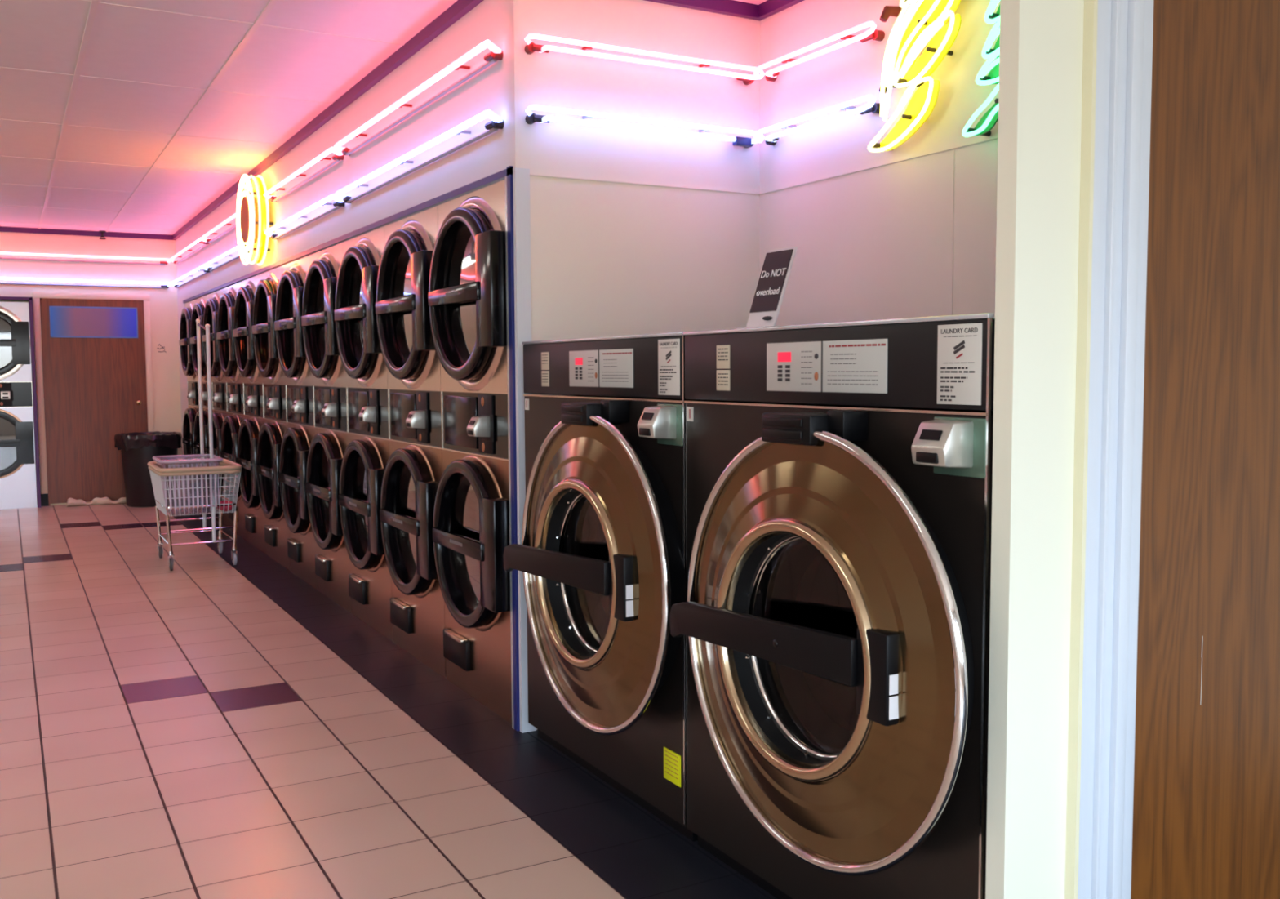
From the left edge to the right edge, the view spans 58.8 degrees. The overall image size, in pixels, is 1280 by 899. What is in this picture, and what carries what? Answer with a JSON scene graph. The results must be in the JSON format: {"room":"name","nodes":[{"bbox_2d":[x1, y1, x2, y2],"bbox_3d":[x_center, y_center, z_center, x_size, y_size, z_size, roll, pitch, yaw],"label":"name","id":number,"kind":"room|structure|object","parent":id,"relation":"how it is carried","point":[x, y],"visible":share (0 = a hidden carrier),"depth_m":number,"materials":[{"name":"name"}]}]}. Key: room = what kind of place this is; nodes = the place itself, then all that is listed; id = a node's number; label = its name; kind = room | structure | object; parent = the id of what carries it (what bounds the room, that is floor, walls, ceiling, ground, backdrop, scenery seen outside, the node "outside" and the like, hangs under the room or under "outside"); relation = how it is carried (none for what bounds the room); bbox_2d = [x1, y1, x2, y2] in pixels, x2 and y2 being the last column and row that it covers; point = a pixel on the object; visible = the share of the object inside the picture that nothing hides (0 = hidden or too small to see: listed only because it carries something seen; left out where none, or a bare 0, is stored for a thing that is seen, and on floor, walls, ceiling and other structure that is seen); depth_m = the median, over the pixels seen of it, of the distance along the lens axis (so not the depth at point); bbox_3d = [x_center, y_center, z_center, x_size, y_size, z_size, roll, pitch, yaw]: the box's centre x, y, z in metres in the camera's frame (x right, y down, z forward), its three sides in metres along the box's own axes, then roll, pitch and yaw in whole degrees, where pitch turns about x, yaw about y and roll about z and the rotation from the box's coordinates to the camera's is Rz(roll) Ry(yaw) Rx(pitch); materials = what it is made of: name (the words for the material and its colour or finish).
{"room":"laundry","nodes":[
{"label":"laundry","id":0,"kind":"room"},
{"bbox_2d":[0,231,182,505],"bbox_3d":[-7.340,-0.733,10.341,6.120,2.700,0.100,-3,5,-29],"label":"wall","id":1,"kind":"structure","parent":0,"point":[162,302],"depth_m":11.40,"materials":[{"name":"white paint"}]},
{"bbox_2d":[0,296,40,507],"bbox_3d":[-6.211,-0.438,10.849,0.802,2.030,0.150,-3,5,-29],"label":"trim","id":2,"kind":"structure","parent":1,"relation":"attached to","point":[29,300],"depth_m":10.96,"materials":[{"name":"purple paint"}]},
{"bbox_2d":[40,493,48,506],"bbox_3d":[-5.863,0.495,11.175,0.085,0.120,0.030,-3,5,-29],"label":"baseboard","id":3,"kind":"structure","parent":1,"relation":"attached to","point":[44,497],"depth_m":11.16,"materials":[{"name":"black plastic"}]},
{"bbox_2d":[0,251,170,265],"bbox_3d":[-6.771,-1.824,10.487,4.544,0.063,0.074,-3,5,-29],"label":"tube","id":4,"kind":"object","parent":1,"relation":"attached to","point":[166,261],"visible":1,"depth_m":11.20,"materials":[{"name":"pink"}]},
{"bbox_2d":[0,276,171,288],"bbox_3d":[-6.769,-1.585,10.504,4.544,0.063,0.074,-3,5,-29],"label":"tube","id":5,"kind":"object","parent":1,"relation":"attached to","point":[163,285],"visible":1,"depth_m":11.21,"materials":[{"name":"grey"}]},
{"bbox_2d":[32,291,154,505],"bbox_3d":[-5.430,-0.507,11.356,1.045,2.090,0.020,-3,5,-29],"label":"trim","id":6,"kind":"structure","parent":1,"relation":"attached to","point":[37,295],"depth_m":11.16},
{"bbox_2d":[41,299,146,503],"bbox_3d":[-5.418,-0.477,11.338,0.897,1.992,0.107,-3,5,-29],"label":"door","id":7,"kind":"structure","parent":1,"relation":"in","point":[95,390],"depth_m":11.33,"materials":[{"name":"brown wood"}]},
{"bbox_2d":[48,306,137,337],"bbox_3d":[-5.419,-1.262,11.293,0.790,0.305,0.009,-3,5,-29],"label":"window","id":8,"kind":"structure","parent":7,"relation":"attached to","point":[73,322],"depth_m":11.29,"materials":[{"name":"blue glass"}]},
{"bbox_2d":[154,341,166,356],"bbox_3d":[-4.904,-1.025,11.623,0.112,0.160,0.008,-3,5,-29],"label":"paper note","id":9,"kind":"object","parent":1,"relation":"attached to","point":[159,346],"visible":1,"depth_m":11.62,"materials":[{"name":"grey paper"}]},
{"bbox_2d":[175,0,546,729],"bbox_3d":[-2.537,-0.587,7.896,0.120,2.700,8.860,-3,5,-29],"label":"wall","id":10,"kind":"structure","parent":0,"point":[513,83],"depth_m":4.91,"materials":[{"name":"paint"}]},
{"bbox_2d":[169,236,208,264],"bbox_3d":[-4.236,-1.848,10.649,0.074,0.063,2.104,-3,5,-29],"label":"tube","id":11,"kind":"object","parent":10,"relation":"attached to","point":[197,242],"visible":0.94,"depth_m":10.52,"materials":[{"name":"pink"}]},
{"bbox_2d":[170,265,209,288],"bbox_3d":[-4.235,-1.609,10.666,0.074,0.063,2.104,-3,5,-29],"label":"tube","id":12,"kind":"object","parent":10,"relation":"attached to","point":[200,268],"visible":0.95,"depth_m":10.54,"materials":[{"name":"grey glass"}]},
{"bbox_2d":[201,213,235,243],"bbox_3d":[-3.205,-1.725,8.807,0.074,0.063,2.034,-3,5,-29],"label":"tube","id":13,"kind":"object","parent":10,"relation":"attached to","point":[224,223],"visible":0.54,"depth_m":9.01,"materials":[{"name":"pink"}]},
{"bbox_2d":[202,242,248,271],"bbox_3d":[-3.204,-1.486,8.823,0.074,0.063,2.034,-3,5,-29],"label":"tube","id":14,"kind":"object","parent":10,"relation":"attached to","point":[226,254],"visible":0.59,"depth_m":8.97,"materials":[{"name":"grey glass"}]},
{"bbox_2d":[235,173,273,265],"bbox_3d":[-2.578,-1.534,7.615,0.152,0.596,0.596,-3,5,-29],"label":"sign","id":15,"kind":"object","parent":10,"relation":"attached to","point":[251,210],"visible":0.99,"depth_m":7.49,"materials":[{"name":"yellow glass"}]},
{"bbox_2d":[263,146,343,202],"bbox_3d":[-1.984,-1.580,6.624,0.074,0.063,1.744,-3,5,-29],"label":"tube","id":16,"kind":"object","parent":10,"relation":"attached to","point":[339,156],"visible":0.98,"depth_m":6.43,"materials":[{"name":"grey glass"}]},
{"bbox_2d":[264,194,345,239],"bbox_3d":[-1.983,-1.340,6.641,0.074,0.063,1.744,-3,5,-29],"label":"tube","id":17,"kind":"object","parent":10,"relation":"attached to","point":[339,203],"visible":0.96,"depth_m":6.46,"materials":[{"name":"grey glass"}]},
{"bbox_2d":[182,165,519,730],"bbox_3d":[-2.468,-0.229,7.684,0.032,2.015,8.338,-3,5,-29],"label":"trim","id":18,"kind":"structure","parent":10,"relation":"attached to","point":[499,176],"depth_m":4.09,"materials":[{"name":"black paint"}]},
{"bbox_2d":[333,40,502,155],"bbox_3d":[-1.019,-1.464,4.899,0.074,0.063,2.104,-3,5,-29],"label":"tube","id":19,"kind":"object","parent":10,"relation":"attached to","point":[496,54],"visible":1,"depth_m":4.58,"materials":[{"name":"grey glass"}]},
{"bbox_2d":[335,109,504,204],"bbox_3d":[-1.018,-1.225,4.916,0.074,0.063,2.104,-3,5,-29],"label":"tube","id":20,"kind":"object","parent":10,"relation":"attached to","point":[497,122],"visible":1,"depth_m":4.59,"materials":[{"name":"grey glass"}]},
{"bbox_2d":[504,176,514,728],"bbox_3d":[-0.441,0.025,4.095,0.062,1.985,0.018,-3,5,-29],"label":"trim","id":21,"kind":"structure","parent":10,"relation":"attached to","point":[505,177],"depth_m":4.07,"materials":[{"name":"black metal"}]},
{"bbox_2d":[0,0,767,235],"bbox_3d":[-2.642,-1.706,3.963,8.200,0.080,15.680,-3,5,-29],"label":"ceiling","id":22,"kind":"structure","parent":0,"point":[125,43],"depth_m":5.62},
{"bbox_2d":[98,231,106,239],"bbox_3d":[-5.315,-2.117,11.244,0.060,0.083,0.060,-3,5,-29],"label":"sprinkler","id":23,"kind":"object","parent":22,"relation":"attached to","point":[102,232],"visible":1,"depth_m":11.23,"materials":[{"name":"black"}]},
{"bbox_2d":[0,0,404,231],"bbox_3d":[-3.141,-1.639,3.631,7.000,0.005,15.580,-3,5,-29],"label":"trim","id":24,"kind":"structure","parent":22,"relation":"attached to","point":[94,5],"depth_m":5.68,"materials":[{"name":"white metal"}]},
{"bbox_2d":[0,498,777,898],"bbox_3d":[-2.628,1.067,4.156,8.200,0.080,15.680,-3,5,-29],"label":"floor","id":25,"kind":"structure","parent":0,"point":[207,726],"depth_m":3.84,"materials":[{"name":"tile"}]},
{"bbox_2d":[0,302,37,509],"bbox_3d":[-6.220,-0.414,10.855,0.747,1.981,0.132,-3,5,-29],"label":"dryer","id":26,"kind":"object","parent":25,"relation":"on","point":[18,487],"visible":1,"depth_m":10.92,"materials":[{"name":"metal"}]},
{"bbox_2d":[66,496,126,506],"bbox_3d":[-5.370,0.505,11.260,0.561,0.081,0.142,-2,4,-27],"label":"rolled towel","id":27,"kind":"object","parent":25,"relation":"on","point":[97,500],"visible":0.94,"depth_m":11.24,"materials":[{"name":"beige fabric"}]},
{"bbox_2d":[114,431,182,506],"bbox_3d":[-4.832,0.191,11.213,0.620,0.710,0.630,-3,5,-29],"label":"waste bin","id":28,"kind":"object","parent":25,"relation":"on","point":[137,449],"visible":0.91,"depth_m":11.00,"materials":[{"name":"black plastic"}]},
{"bbox_2d":[178,299,200,505],"bbox_3d":[-4.027,-0.442,11.103,0.777,1.981,0.747,-3,5,-29],"label":"dryer","id":29,"kind":"object","parent":25,"relation":"on","point":[188,439],"visible":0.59,"depth_m":10.88,"materials":[{"name":"metal"}]},
{"bbox_2d":[146,318,242,570],"bbox_3d":[-3.061,-0.066,7.787,0.532,1.681,0.736,-3,5,-29],"label":"cart","id":30,"kind":"object","parent":25,"relation":"on","point":[228,466],"visible":0.9,"depth_m":7.62,"materials":[{"name":"white metal"}]},
{"bbox_2d":[152,453,222,514],"bbox_3d":[-3.054,0.231,7.685,0.398,0.363,0.492,-3,5,-29],"label":"laundry basket","id":31,"kind":"object","parent":30,"relation":"in","point":[160,460],"visible":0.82,"depth_m":7.52,"materials":[{"name":"plastic"}]},
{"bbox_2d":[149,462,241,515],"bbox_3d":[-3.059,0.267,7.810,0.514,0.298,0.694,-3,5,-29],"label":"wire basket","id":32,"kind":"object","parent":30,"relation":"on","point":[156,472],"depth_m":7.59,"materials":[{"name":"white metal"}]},
{"bbox_2d":[217,499,234,511],"bbox_3d":[-2.822,0.383,7.744,0.106,0.072,0.225,-3,5,-29],"label":"folded garment","id":33,"kind":"object","parent":30,"relation":"in","point":[226,501],"visible":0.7,"depth_m":7.68,"materials":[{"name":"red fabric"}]},
{"bbox_2d":[190,293,216,519],"bbox_3d":[-3.662,-0.399,10.450,0.777,1.981,0.747,-3,5,-29],"label":"dryer","id":34,"kind":"object","parent":25,"relation":"on","point":[197,312],"visible":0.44,"depth_m":10.27,"materials":[{"name":"metal"}]},
{"bbox_2d":[202,288,231,529],"bbox_3d":[-3.297,-0.355,9.797,0.777,1.981,0.747,-3,5,-29],"label":"dryer","id":35,"kind":"object","parent":25,"relation":"on","point":[211,306],"visible":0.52,"depth_m":9.49,"materials":[{"name":"metal"}]},
{"bbox_2d":[216,282,248,542],"bbox_3d":[-2.931,-0.311,9.143,0.777,1.981,0.747,-3,5,-29],"label":"dryer","id":36,"kind":"object","parent":25,"relation":"on","point":[232,422],"visible":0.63,"depth_m":8.90,"materials":[{"name":"metal"}]},
{"bbox_2d":[232,274,267,555],"bbox_3d":[-2.566,-0.268,8.490,0.777,1.981,0.747,-3,5,-29],"label":"dryer","id":37,"kind":"object","parent":25,"relation":"on","point":[250,427],"visible":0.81,"depth_m":8.28,"materials":[{"name":"metal"}]},
{"bbox_2d":[252,265,290,571],"bbox_3d":[-2.200,-0.224,7.837,0.777,1.981,0.747,-3,5,-29],"label":"dryer","id":38,"kind":"object","parent":25,"relation":"on","point":[271,433],"visible":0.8,"depth_m":7.63,"materials":[{"name":"metal"}]},
{"bbox_2d":[274,255,318,590],"bbox_3d":[-1.835,-0.180,7.184,0.777,1.981,0.747,-3,5,-29],"label":"dryer","id":39,"kind":"object","parent":25,"relation":"on","point":[296,440],"visible":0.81,"depth_m":6.98,"materials":[{"name":"metal"}]},
{"bbox_2d":[301,242,351,613],"bbox_3d":[-1.470,-0.137,6.531,0.777,1.981,0.747,-3,5,-29],"label":"dryer","id":40,"kind":"object","parent":25,"relation":"on","point":[329,443],"visible":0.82,"depth_m":6.33,"materials":[{"name":"metal"}]},
{"bbox_2d":[333,226,393,642],"bbox_3d":[-1.104,-0.093,5.878,0.777,1.981,0.747,-3,5,-29],"label":"dryer","id":41,"kind":"object","parent":25,"relation":"on","point":[366,456],"visible":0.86,"depth_m":5.68,"materials":[{"name":"metal"}]},
{"bbox_2d":[375,205,446,678],"bbox_3d":[-0.739,-0.050,5.225,0.777,1.981,0.747,-3,5,-29],"label":"dryer","id":42,"kind":"object","parent":25,"relation":"on","point":[413,472],"visible":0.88,"depth_m":5.02,"materials":[{"name":"metal"}]},
{"bbox_2d":[428,179,511,724],"bbox_3d":[-0.373,-0.006,4.571,0.777,1.981,0.747,-3,5,-29],"label":"dryer","id":43,"kind":"object","parent":25,"relation":"on","point":[467,282],"visible":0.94,"depth_m":4.35,"materials":[{"name":"metal"}]},
{"bbox_2d":[503,332,735,840],"bbox_3d":[0.236,0.342,3.701,1.145,1.401,1.157,-3,5,-29],"label":"washing machine","id":44,"kind":"object","parent":25,"relation":"on","point":[601,555],"visible":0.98,"depth_m":3.29,"materials":[{"name":"metal"}]},
{"bbox_2d":[587,356,628,382],"bbox_3d":[-0.097,-0.240,3.399,0.001,0.074,0.260,-3,5,-29],"label":"print","id":45,"kind":"object","parent":44,"relation":"attached to","point":[600,369],"depth_m":3.40,"materials":[{"name":"grey paper"}]},
{"bbox_2d":[659,346,676,392],"bbox_3d":[0.077,-0.216,3.092,0.001,0.123,0.092,-3,5,-29],"label":"print","id":46,"kind":"object","parent":44,"relation":"attached to","point":[668,355],"depth_m":3.09,"materials":[{"name":"grey paper"}]},
{"bbox_2d":[665,750,678,778],"bbox_3d":[0.088,0.877,3.164,0.001,0.062,0.070,-3,5,-29],"label":"print","id":47,"kind":"object","parent":44,"relation":"attached to","point":[671,756],"depth_m":3.16,"materials":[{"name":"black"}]},
{"bbox_2d":[669,313,995,898],"bbox_3d":[0.752,0.404,2.775,1.149,1.401,1.125,-3,5,-29],"label":"washing machine","id":48,"kind":"object","parent":25,"relation":"on","point":[833,618],"visible":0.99,"depth_m":2.36,"materials":[{"name":"black metal"}]},
{"bbox_2d":[717,373,728,385],"bbox_3d":[0.208,-0.177,2.859,0.001,0.030,0.046,-3,5,-29],"label":"print","id":49,"kind":"object","parent":48,"relation":"attached to","point":[722,378],"depth_m":2.86,"materials":[{"name":"grey paper"}]},
{"bbox_2d":[717,348,728,360],"bbox_3d":[0.208,-0.238,2.855,0.001,0.030,0.046,-3,5,-29],"label":"print","id":50,"kind":"object","parent":48,"relation":"attached to","point":[722,353],"depth_m":2.85,"materials":[{"name":"grey paper"}]},
{"bbox_2d":[736,246,797,328],"bbox_3d":[0.315,-0.401,2.829,0.101,0.200,0.120,-3,5,-29],"label":"sign holder","id":51,"kind":"object","parent":48,"relation":"on","point":[768,297],"visible":1,"depth_m":2.83,"materials":[{"name":"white plastic"}]},
{"bbox_2d":[800,351,878,385],"bbox_3d":[0.428,-0.177,2.460,0.001,0.074,0.260,-3,5,-29],"label":"print","id":52,"kind":"object","parent":48,"relation":"attached to","point":[817,367],"depth_m":2.46,"materials":[{"name":"grey paper"}]},
{"bbox_2d":[940,335,976,400],"bbox_3d":[0.602,-0.153,2.153,0.001,0.123,0.092,-3,5,-29],"label":"print","id":53,"kind":"object","parent":48,"relation":"attached to","point":[957,353],"depth_m":2.15,"materials":[{"name":"grey paper"}]},
{"bbox_2d":[531,0,759,395],"bbox_3d":[0.078,-0.351,4.322,1.075,2.700,0.055,-3,5,-29],"label":"wall","id":54,"kind":"structure","parent":0,"point":[610,259],"depth_m":4.21,"materials":[{"name":"paint"}]},
{"bbox_2d":[512,167,536,732],"bbox_3d":[-0.411,0.019,4.047,0.054,2.005,0.022,-3,5,-29],"label":"trim","id":55,"kind":"structure","parent":54,"relation":"attached to","point":[521,176],"depth_m":4.01,"materials":[{"name":"paint"}]},
{"bbox_2d":[524,33,764,85],"bbox_3d":[0.029,-1.418,4.151,1.001,0.053,0.070,-3,5,-29],"label":"tube","id":56,"kind":"object","parent":54,"relation":"attached to","point":[747,79],"visible":0.99,"depth_m":4.09,"materials":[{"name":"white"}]},
{"bbox_2d":[524,105,764,148],"bbox_3d":[0.030,-1.179,4.168,1.001,0.053,0.070,-3,5,-29],"label":"tube","id":57,"kind":"object","parent":54,"relation":"attached to","point":[531,118],"visible":0.92,"depth_m":4.10,"materials":[{"name":"grey glass"}]},
{"bbox_2d":[732,136,751,146],"bbox_3d":[0.390,-1.174,4.341,0.070,0.030,0.030,-3,5,-29],"label":"box","id":58,"kind":"object","parent":57,"relation":"attached to","point":[740,141],"visible":1,"depth_m":4.33,"materials":[{"name":"blue paint"}]},
{"bbox_2d":[759,0,999,326],"bbox_3d":[1.056,-0.304,3.572,0.100,2.700,2.310,-3,5,-29],"label":"wall","id":59,"kind":"structure","parent":0,"point":[876,243],"depth_m":3.90,"materials":[{"name":"paint"}]},
{"bbox_2d":[0,0,804,239],"bbox_3d":[-3.025,-1.908,7.816,13.116,0.048,5.082,2,5,28],"label":"trim","id":60,"kind":"structure","parent":59,"relation":"attached to","point":[460,8],"depth_m":5.16,"materials":[{"name":"purple paint"}]},
{"bbox_2d":[529,135,998,315],"bbox_3d":[0.559,-0.628,3.272,1.035,0.593,2.210,-3,5,-29],"label":"trim","id":61,"kind":"structure","parent":59,"relation":"attached to","point":[996,136],"depth_m":4.03,"materials":[{"name":"paint"}]},
{"bbox_2d":[753,95,879,145],"bbox_3d":[0.634,-1.176,4.087,0.070,0.053,0.696,-3,5,-29],"label":"tube","id":62,"kind":"object","parent":59,"relation":"attached to","point":[873,107],"visible":0.99,"depth_m":4.01,"materials":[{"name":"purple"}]},
{"bbox_2d":[753,21,884,81],"bbox_3d":[0.632,-1.416,4.070,0.070,0.053,0.696,-3,5,-29],"label":"tube","id":63,"kind":"object","parent":59,"relation":"attached to","point":[873,33],"visible":1,"depth_m":3.98,"materials":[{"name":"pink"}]},
{"bbox_2d":[879,85,897,93],"bbox_3d":[0.822,-1.201,3.748,0.072,0.057,0.034,-3,5,-29],"label":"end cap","id":64,"kind":"object","parent":59,"relation":"attached to","point":[886,88],"visible":0.18,"depth_m":3.74,"materials":[{"name":"black"}]},
{"bbox_2d":[879,5,901,22],"bbox_3d":[0.820,-1.430,3.732,0.072,0.057,0.034,-3,5,-29],"label":"end cap","id":65,"kind":"object","parent":59,"relation":"attached to","point":[888,11],"visible":0.95,"depth_m":3.72,"materials":[{"name":"red"}]},
{"bbox_2d":[867,0,961,152],"bbox_3d":[0.901,-1.265,3.557,0.112,0.605,0.478,-3,5,-29],"label":"sign","id":66,"kind":"object","parent":59,"relation":"attached to","point":[931,15],"visible":1,"depth_m":3.58,"materials":[{"name":"yellow glass"}]},
{"bbox_2d":[962,0,999,137],"bbox_3d":[1.069,-1.207,3.271,0.102,0.570,0.291,-3,5,-29],"label":"sign","id":67,"kind":"object","parent":59,"relation":"attached to","point":[984,127],"visible":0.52,"depth_m":3.30,"materials":[{"name":"green glass"}]},
{"bbox_2d":[985,0,1084,898],"bbox_3d":[1.533,-0.235,2.546,2.000,2.700,0.045,-3,5,-29],"label":"wall partition","id":68,"kind":"structure","parent":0,"point":[1040,91],"depth_m":2.09,"materials":[{"name":"paint"}]},
{"bbox_2d":[1064,0,1097,898],"bbox_3d":[0.814,-0.023,2.145,0.010,2.340,0.067,-3,5,-29],"label":"trim","id":69,"kind":"structure","parent":68,"relation":"attached to","point":[1091,6],"depth_m":2.12,"materials":[{"name":"beige paint"}]},
{"bbox_2d":[1077,0,1153,898],"bbox_3d":[1.312,-0.049,2.407,1.135,2.350,0.060,-3,5,-29],"label":"trim","id":70,"kind":"structure","parent":68,"relation":"attached to","point":[1125,28],"depth_m":2.16,"materials":[{"name":"paint"}]},
{"bbox_2d":[1130,0,1279,898],"bbox_3d":[1.319,-0.003,2.400,0.769,2.240,0.102,-3,5,-29],"label":"door","id":71,"kind":"structure","parent":68,"relation":"in","point":[1206,795],"depth_m":2.34,"materials":[{"name":"brown wood"}]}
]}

